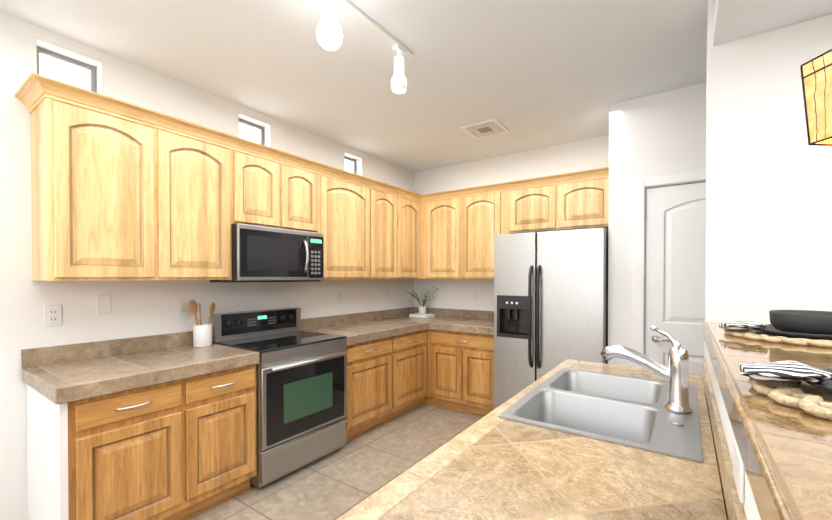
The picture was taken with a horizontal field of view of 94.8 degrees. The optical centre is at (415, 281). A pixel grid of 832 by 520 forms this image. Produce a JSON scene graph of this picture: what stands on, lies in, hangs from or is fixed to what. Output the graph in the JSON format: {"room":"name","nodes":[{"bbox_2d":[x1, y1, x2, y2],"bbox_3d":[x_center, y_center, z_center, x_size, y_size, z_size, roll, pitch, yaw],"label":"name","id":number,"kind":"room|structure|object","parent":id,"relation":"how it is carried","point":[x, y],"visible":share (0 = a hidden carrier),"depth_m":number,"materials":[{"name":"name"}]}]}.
{"room":"kitchen","nodes":[
{"label":"kitchen","id":0,"kind":"room"},
{"bbox_2d":[0,12,413,519],"bbox_3d":[-1.980,-0.006,2.339,0.200,2.740,6.910,0,1,35],"label":"wall","id":1,"kind":"structure","parent":0,"point":[140,308],"depth_m":2.31,"materials":[{"name":"white paint"}]},
{"bbox_2d":[44,305,61,326],"bbox_3d":[-2.009,0.191,2.118,0.008,0.116,0.072,0,1,35],"label":"electrical outlet plate","id":2,"kind":"object","parent":1,"relation":"attached to","point":[52,315],"depth_m":2.11,"materials":[{"name":"white plastic"}]},
{"bbox_2d":[34,88,161,280],"bbox_3d":[-1.779,-0.462,2.150,0.338,0.915,0.443,0,1,35],"label":"upper cabinet","id":3,"kind":"object","parent":1,"relation":"attached to","point":[122,190],"depth_m":2.01,"materials":[{"name":"brown wood"}]},
{"bbox_2d":[96,294,110,313],"bbox_3d":[-1.881,0.138,2.302,0.005,0.116,0.072,0,1,35],"label":"electrical outlet plate","id":4,"kind":"object","parent":1,"relation":"attached to","point":[103,302],"depth_m":2.30,"materials":[{"name":"white plastic"}]},
{"bbox_2d":[178,299,188,315],"bbox_3d":[-1.621,0.182,2.670,0.008,0.116,0.072,0,1,35],"label":"electrical outlet plate","id":5,"kind":"object","parent":1,"relation":"attached to","point":[183,309],"depth_m":2.67,"materials":[{"name":"white plastic"}]},
{"bbox_2d":[162,120,237,279],"bbox_3d":[-1.519,-0.466,2.519,0.338,0.915,0.460,0,1,35],"label":"upper cabinet","id":6,"kind":"object","parent":1,"relation":"attached to","point":[200,171],"depth_m":2.42,"materials":[{"name":"brown wood"}]},
{"bbox_2d":[238,144,285,228],"bbox_3d":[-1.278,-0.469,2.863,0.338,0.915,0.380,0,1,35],"label":"upper cabinet","id":7,"kind":"object","parent":1,"relation":"attached to","point":[259,173],"depth_m":2.78,"materials":[{"name":"brown wood"}]},
{"bbox_2d":[210,223,323,281],"bbox_3d":[-1.123,-0.195,2.988,0.448,0.400,0.754,0,1,35],"label":"microwave","id":8,"kind":"object","parent":7,"relation":"attached to","point":[264,254],"visible":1,"depth_m":2.81,"materials":[{"name":"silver metal"}]},
{"bbox_2d":[282,156,321,232],"bbox_3d":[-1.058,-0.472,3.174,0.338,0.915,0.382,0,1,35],"label":"upper cabinet","id":9,"kind":"object","parent":1,"relation":"attached to","point":[301,184],"depth_m":3.08,"materials":[{"name":"brown wood"}]},
{"bbox_2d":[336,292,340,302],"bbox_3d":[-0.782,0.165,3.865,0.008,0.116,0.072,0,1,35],"label":"electrical outlet plate","id":10,"kind":"object","parent":1,"relation":"attached to","point":[338,294],"depth_m":3.86,"materials":[{"name":"white plastic"}]},
{"bbox_2d":[322,168,373,278],"bbox_3d":[-0.765,-0.476,3.592,0.338,0.915,0.638,0,1,35],"label":"upper cabinet","id":11,"kind":"object","parent":1,"relation":"attached to","point":[347,204],"depth_m":3.50,"materials":[{"name":"brown wood"}]},
{"bbox_2d":[374,184,397,278],"bbox_3d":[-0.457,-0.481,4.030,0.338,0.915,0.435,0,1,35],"label":"upper cabinet","id":12,"kind":"object","parent":1,"relation":"attached to","point":[385,199],"depth_m":3.95,"materials":[{"name":"brown wood"}]},
{"bbox_2d":[384,289,388,298],"bbox_3d":[-0.345,0.152,4.486,0.008,0.116,0.072,0,1,35],"label":"electrical outlet plate","id":13,"kind":"object","parent":1,"relation":"attached to","point":[386,291],"depth_m":4.48,"materials":[{"name":"white plastic"}]},
{"bbox_2d":[398,192,421,278],"bbox_3d":[-0.212,-0.484,4.379,0.338,0.915,0.418,0,1,35],"label":"upper cabinet","id":14,"kind":"object","parent":1,"relation":"attached to","point":[409,207],"depth_m":4.29,"materials":[{"name":"brown wood"}]},
{"bbox_2d":[186,403,482,519],"bbox_3d":[0.704,1.433,0.345,6.900,0.100,7.110,0,1,35],"label":"floor","id":15,"kind":"structure","parent":0,"point":[347,476],"depth_m":2.70,"materials":[{"name":"tile"}]},
{"bbox_2d":[26,378,189,519],"bbox_3d":[-1.670,0.949,2.065,0.629,0.836,0.507,0,1,35],"label":"base cabinet","id":16,"kind":"object","parent":15,"relation":"on","point":[183,449],"depth_m":1.88,"materials":[{"name":"brown wood"}]},
{"bbox_2d":[21,331,259,403],"bbox_3d":[-1.539,0.444,2.228,0.650,0.168,0.968,0,1,35],"label":"countertop","id":17,"kind":"structure","parent":16,"relation":"on","point":[60,374],"depth_m":2.10,"materials":[{"name":"tile"}]},
{"bbox_2d":[188,300,214,346],"bbox_3d":[-1.478,0.287,2.647,0.114,0.325,0.185,0,1,35],"label":"utensil crock","id":18,"kind":"object","parent":17,"relation":"on","point":[202,335],"visible":1,"depth_m":2.61,"materials":[{"name":"white ceramic"}]},
{"bbox_2d":[190,364,256,516],"bbox_3d":[-1.396,0.945,2.454,0.629,0.836,0.443,0,1,35],"label":"base cabinet","id":19,"kind":"object","parent":15,"relation":"on","point":[223,404],"depth_m":2.27,"materials":[{"name":"brown wood"}]},
{"bbox_2d":[210,307,347,487],"bbox_3d":[-1.007,0.798,2.917,0.687,1.120,0.754,0,1,35],"label":"range","id":20,"kind":"object","parent":15,"relation":"on","point":[301,395],"visible":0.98,"depth_m":2.75,"materials":[{"name":"silver metal"}]},
{"bbox_2d":[344,336,393,441],"bbox_3d":[-0.645,0.934,3.523,0.629,0.836,0.593,0,1,35],"label":"base cabinet","id":21,"kind":"object","parent":15,"relation":"on","point":[370,364],"depth_m":3.33,"materials":[{"name":"brown wood"}]},
{"bbox_2d":[301,307,452,345],"bbox_3d":[-0.287,0.426,4.002,0.660,0.168,1.846,0,1,35],"label":"countertop","id":22,"kind":"structure","parent":21,"relation":"on","point":[362,327],"depth_m":3.79,"materials":[{"name":"stone"}]},
{"bbox_2d":[404,287,437,313],"bbox_3d":[0.048,0.234,4.607,0.446,0.326,0.422,0,1,35],"label":"plant pot","id":23,"kind":"object","parent":22,"relation":"on","point":[422,309],"visible":1,"depth_m":4.59,"materials":[{"name":"white"}]},
{"bbox_2d":[409,313,434,317],"bbox_3d":[0.075,0.414,4.615,0.250,0.032,0.190,0,1,35],"label":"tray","id":24,"kind":"object","parent":22,"relation":"on","point":[422,315],"visible":0.96,"depth_m":4.57,"materials":[{"name":"white ceramic"}]},
{"bbox_2d":[394,329,429,417],"bbox_3d":[-0.307,0.930,4.004,0.629,0.836,0.583,0,1,35],"label":"base cabinet","id":25,"kind":"object","parent":15,"relation":"on","point":[411,350],"depth_m":3.85,"materials":[{"name":"brown wood"}]},
{"bbox_2d":[430,330,493,416],"bbox_3d":[0.642,0.929,4.097,0.736,0.836,0.630,0,1,35],"label":"base cabinet","id":26,"kind":"object","parent":15,"relation":"on","point":[461,364],"depth_m":3.85,"materials":[{"name":"brown wood"}]},
{"bbox_2d":[429,309,493,334],"bbox_3d":[0.638,0.426,4.072,0.772,0.168,0.668,0,1,35],"label":"countertop","id":27,"kind":"structure","parent":26,"relation":"on","point":[457,320],"depth_m":4.13,"materials":[{"name":"stone"}]},
{"bbox_2d":[494,227,607,408],"bbox_3d":[1.283,0.465,3.509,0.916,1.775,0.813,0,1,35],"label":"refrigerator","id":28,"kind":"object","parent":15,"relation":"on","point":[550,300],"visible":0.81,"depth_m":3.21,"materials":[{"name":"silver metal"}]},
{"bbox_2d":[705,347,760,519],"bbox_3d":[0.887,0.827,1.018,0.120,1.100,2.010,0,1,35],"label":"wall","id":29,"kind":"structure","parent":15,"relation":"on","point":[751,512],"depth_m":0.91,"materials":[{"name":"white paint"}]},
{"bbox_2d":[733,439,743,503],"bbox_3d":[0.591,0.345,0.702,0.005,0.070,0.120,0,1,35],"label":"electrical outlet plate","id":30,"kind":"object","parent":29,"relation":"attached to","point":[738,466],"depth_m":0.67,"materials":[{"name":"white plastic"}]},
{"bbox_2d":[703,322,831,519],"bbox_3d":[1.058,0.242,0.892,0.562,0.069,2.004,0,1,35],"label":"bar","id":31,"kind":"object","parent":29,"relation":"on","point":[785,453],"visible":0.84,"depth_m":0.54,"materials":[{"name":"stone"}]},
{"bbox_2d":[723,328,831,347],"bbox_3d":[1.370,0.193,1.351,0.442,0.021,0.443,0,1,35],"label":"placemat","id":32,"kind":"object","parent":31,"relation":"on","point":[751,334],"visible":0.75,"depth_m":1.27,"materials":[{"name":"wicker"}]},
{"bbox_2d":[719,320,768,329],"bbox_3d":[1.208,0.163,1.415,0.136,0.033,0.171,0,1,35],"label":"napkin","id":33,"kind":"object","parent":32,"relation":"on","point":[742,324],"visible":1,"depth_m":1.37,"materials":[{"name":"white fabric"}]},
{"bbox_2d":[751,324,831,339],"bbox_3d":[1.370,0.182,1.350,0.300,0.024,0.300,0,1,35],"label":"plate","id":34,"kind":"object","parent":32,"relation":"on","point":[771,329],"visible":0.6,"depth_m":1.28,"materials":[{"name":"grey ceramic"}]},
{"bbox_2d":[769,310,831,334],"bbox_3d":[1.392,0.146,1.339,0.230,0.074,0.230,0,1,35],"label":"bowl","id":35,"kind":"object","parent":34,"relation":"on","point":[807,321],"visible":1,"depth_m":1.30,"materials":[{"name":"grey"}]},
{"bbox_2d":[748,377,831,420],"bbox_3d":[0.830,0.201,0.617,0.442,0.021,0.443,0,1,35],"label":"placemat","id":36,"kind":"object","parent":31,"relation":"on","point":[804,396],"visible":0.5,"depth_m":0.66,"materials":[{"name":"wicker"}]},
{"bbox_2d":[739,361,831,383],"bbox_3d":[0.690,0.170,0.724,0.122,0.033,0.166,0,1,35],"label":"napkin","id":37,"kind":"object","parent":36,"relation":"on","point":[786,370],"visible":1,"depth_m":0.68,"materials":[{"name":"white fabric"}]},
{"bbox_2d":[803,369,831,392],"bbox_3d":[0.830,0.189,0.617,0.300,0.024,0.300,0,1,35],"label":"plate","id":38,"kind":"object","parent":36,"relation":"on","point":[827,387],"visible":0.4,"depth_m":0.67,"materials":[{"name":"grey ceramic"}]},
{"bbox_3d":[-0.001,0.965,0.402,0.617,0.835,4.000,0,1,35],"label":"base cabinet","id":39,"kind":"object","parent":15,"relation":"on","visible":0},
{"bbox_2d":[335,358,745,519],"bbox_3d":[-0.007,0.469,0.412,0.649,0.154,4.018,0,1,35],"label":"countertop","id":40,"kind":"structure","parent":39,"relation":"on","point":[491,465],"depth_m":0.90,"materials":[{"name":"stone"}]},
{"bbox_2d":[499,368,702,462],"bbox_3d":[0.749,0.544,1.484,0.555,0.186,0.840,0,1,35],"label":"sink","id":41,"kind":"object","parent":40,"relation":"in","point":[629,411],"visible":0.69,"depth_m":1.47,"materials":[{"name":"metal"}]},
{"bbox_2d":[600,325,691,413],"bbox_3d":[0.860,0.312,1.446,0.301,0.284,0.149,0,1,35],"label":"faucet","id":42,"kind":"object","parent":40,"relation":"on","point":[674,374],"visible":1,"depth_m":1.35,"materials":[{"name":"silver metal"}]},
{"bbox_2d":[0,0,707,171],"bbox_3d":[0.704,-1.407,0.318,6.900,0.100,7.110,0,1,35],"label":"ceiling","id":43,"kind":"structure","parent":0,"point":[531,74],"depth_m":2.38,"materials":[{"name":"white paint"}]},
{"bbox_2d":[317,0,412,94],"bbox_3d":[-0.438,-1.229,1.739,0.120,0.282,1.420,0,1,35],"label":"track light","id":44,"kind":"object","parent":43,"relation":"attached to","point":[329,34],"visible":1,"depth_m":1.91,"materials":[{"name":"white plastic"}]},
{"bbox_2d":[460,118,509,138],"bbox_3d":[0.629,-1.381,3.481,0.340,0.012,0.340,0,1,35],"label":"ceiling vent","id":45,"kind":"object","parent":43,"relation":"in","point":[487,128],"visible":0.96,"depth_m":3.45,"materials":[{"name":"white metal"}]},
{"bbox_2d":[414,135,608,310],"bbox_3d":[1.001,-0.026,4.346,2.370,2.740,0.200,0,1,35],"label":"wall","id":46,"kind":"structure","parent":0,"point":[584,154],"depth_m":4.36,"materials":[{"name":"white paint"}]},
{"bbox_2d":[426,192,461,278],"bbox_3d":[0.398,-0.485,4.433,0.453,0.915,0.337,0,1,35],"label":"upper cabinet","id":47,"kind":"object","parent":46,"relation":"attached to","point":[443,213],"depth_m":4.29,"materials":[{"name":"brown wood"}]},
{"bbox_2d":[473,291,477,300],"bbox_3d":[0.691,0.170,4.437,0.072,0.116,0.008,0,1,35],"label":"electrical outlet plate","id":48,"kind":"object","parent":46,"relation":"attached to","point":[475,293],"depth_m":4.43,"materials":[{"name":"white plastic"}]},
{"bbox_2d":[462,188,505,278],"bbox_3d":[0.790,-0.482,4.158,0.505,0.915,0.337,0,1,35],"label":"upper cabinet","id":49,"kind":"object","parent":46,"relation":"attached to","point":[484,212],"depth_m":4.03,"materials":[{"name":"brown wood"}]},
{"bbox_2d":[506,180,557,233],"bbox_3d":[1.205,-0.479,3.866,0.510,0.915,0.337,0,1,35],"label":"upper cabinet","id":50,"kind":"object","parent":46,"relation":"attached to","point":[529,207],"depth_m":3.72,"materials":[{"name":"brown wood"}]},
{"bbox_2d":[558,172,608,230],"bbox_3d":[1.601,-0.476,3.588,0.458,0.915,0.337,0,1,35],"label":"upper cabinet","id":51,"kind":"object","parent":46,"relation":"attached to","point":[583,201],"depth_m":3.45,"materials":[{"name":"brown wood"}]},
{"bbox_2d":[608,82,706,367],"bbox_3d":[3.462,-0.005,2.195,4.130,2.740,0.890,0,1,35],"label":"wall","id":52,"kind":"structure","parent":0,"point":[660,134],"depth_m":2.91,"materials":[{"name":"white paint"}]},
{"bbox_2d":[633,170,705,367],"bbox_3d":[2.018,0.295,2.657,0.890,2.130,0.018,0,1,35],"label":"door frame","id":53,"kind":"structure","parent":52,"relation":"attached to","point":[640,184],"depth_m":2.87,"materials":[{"name":"white wood"}]},
{"bbox_2d":[646,182,705,384],"bbox_3d":[2.022,0.328,2.662,0.728,2.040,0.096,0,1,35],"label":"pantry door","id":54,"kind":"structure","parent":52,"relation":"in","point":[675,258],"depth_m":2.77,"materials":[{"name":"white wood"}]},
{"bbox_2d":[704,0,831,390],"bbox_3d":[2.902,0.008,0.895,3.550,2.740,0.120,0,1,35],"label":"wall","id":55,"kind":"structure","parent":0,"point":[768,236],"depth_m":1.74,"materials":[{"name":"white paint"}]},
{"bbox_2d":[713,0,831,45],"bbox_3d":[1.433,-1.220,-1.227,3.530,0.238,5.018,0,1,35],"label":"ceiling soffit","id":56,"kind":"structure","parent":0,"point":[733,20],"depth_m":1.63,"materials":[{"name":"white paint"}]},
{"bbox_2d":[800,49,831,145],"bbox_3d":[1.276,-0.773,1.138,0.134,0.702,0.134,0,1,-3],"label":"pendant lamp","id":57,"kind":"object","parent":56,"relation":"hanging from","point":[816,75],"visible":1,"depth_m":1.16,"materials":[{"name":"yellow glass"}]}
]}

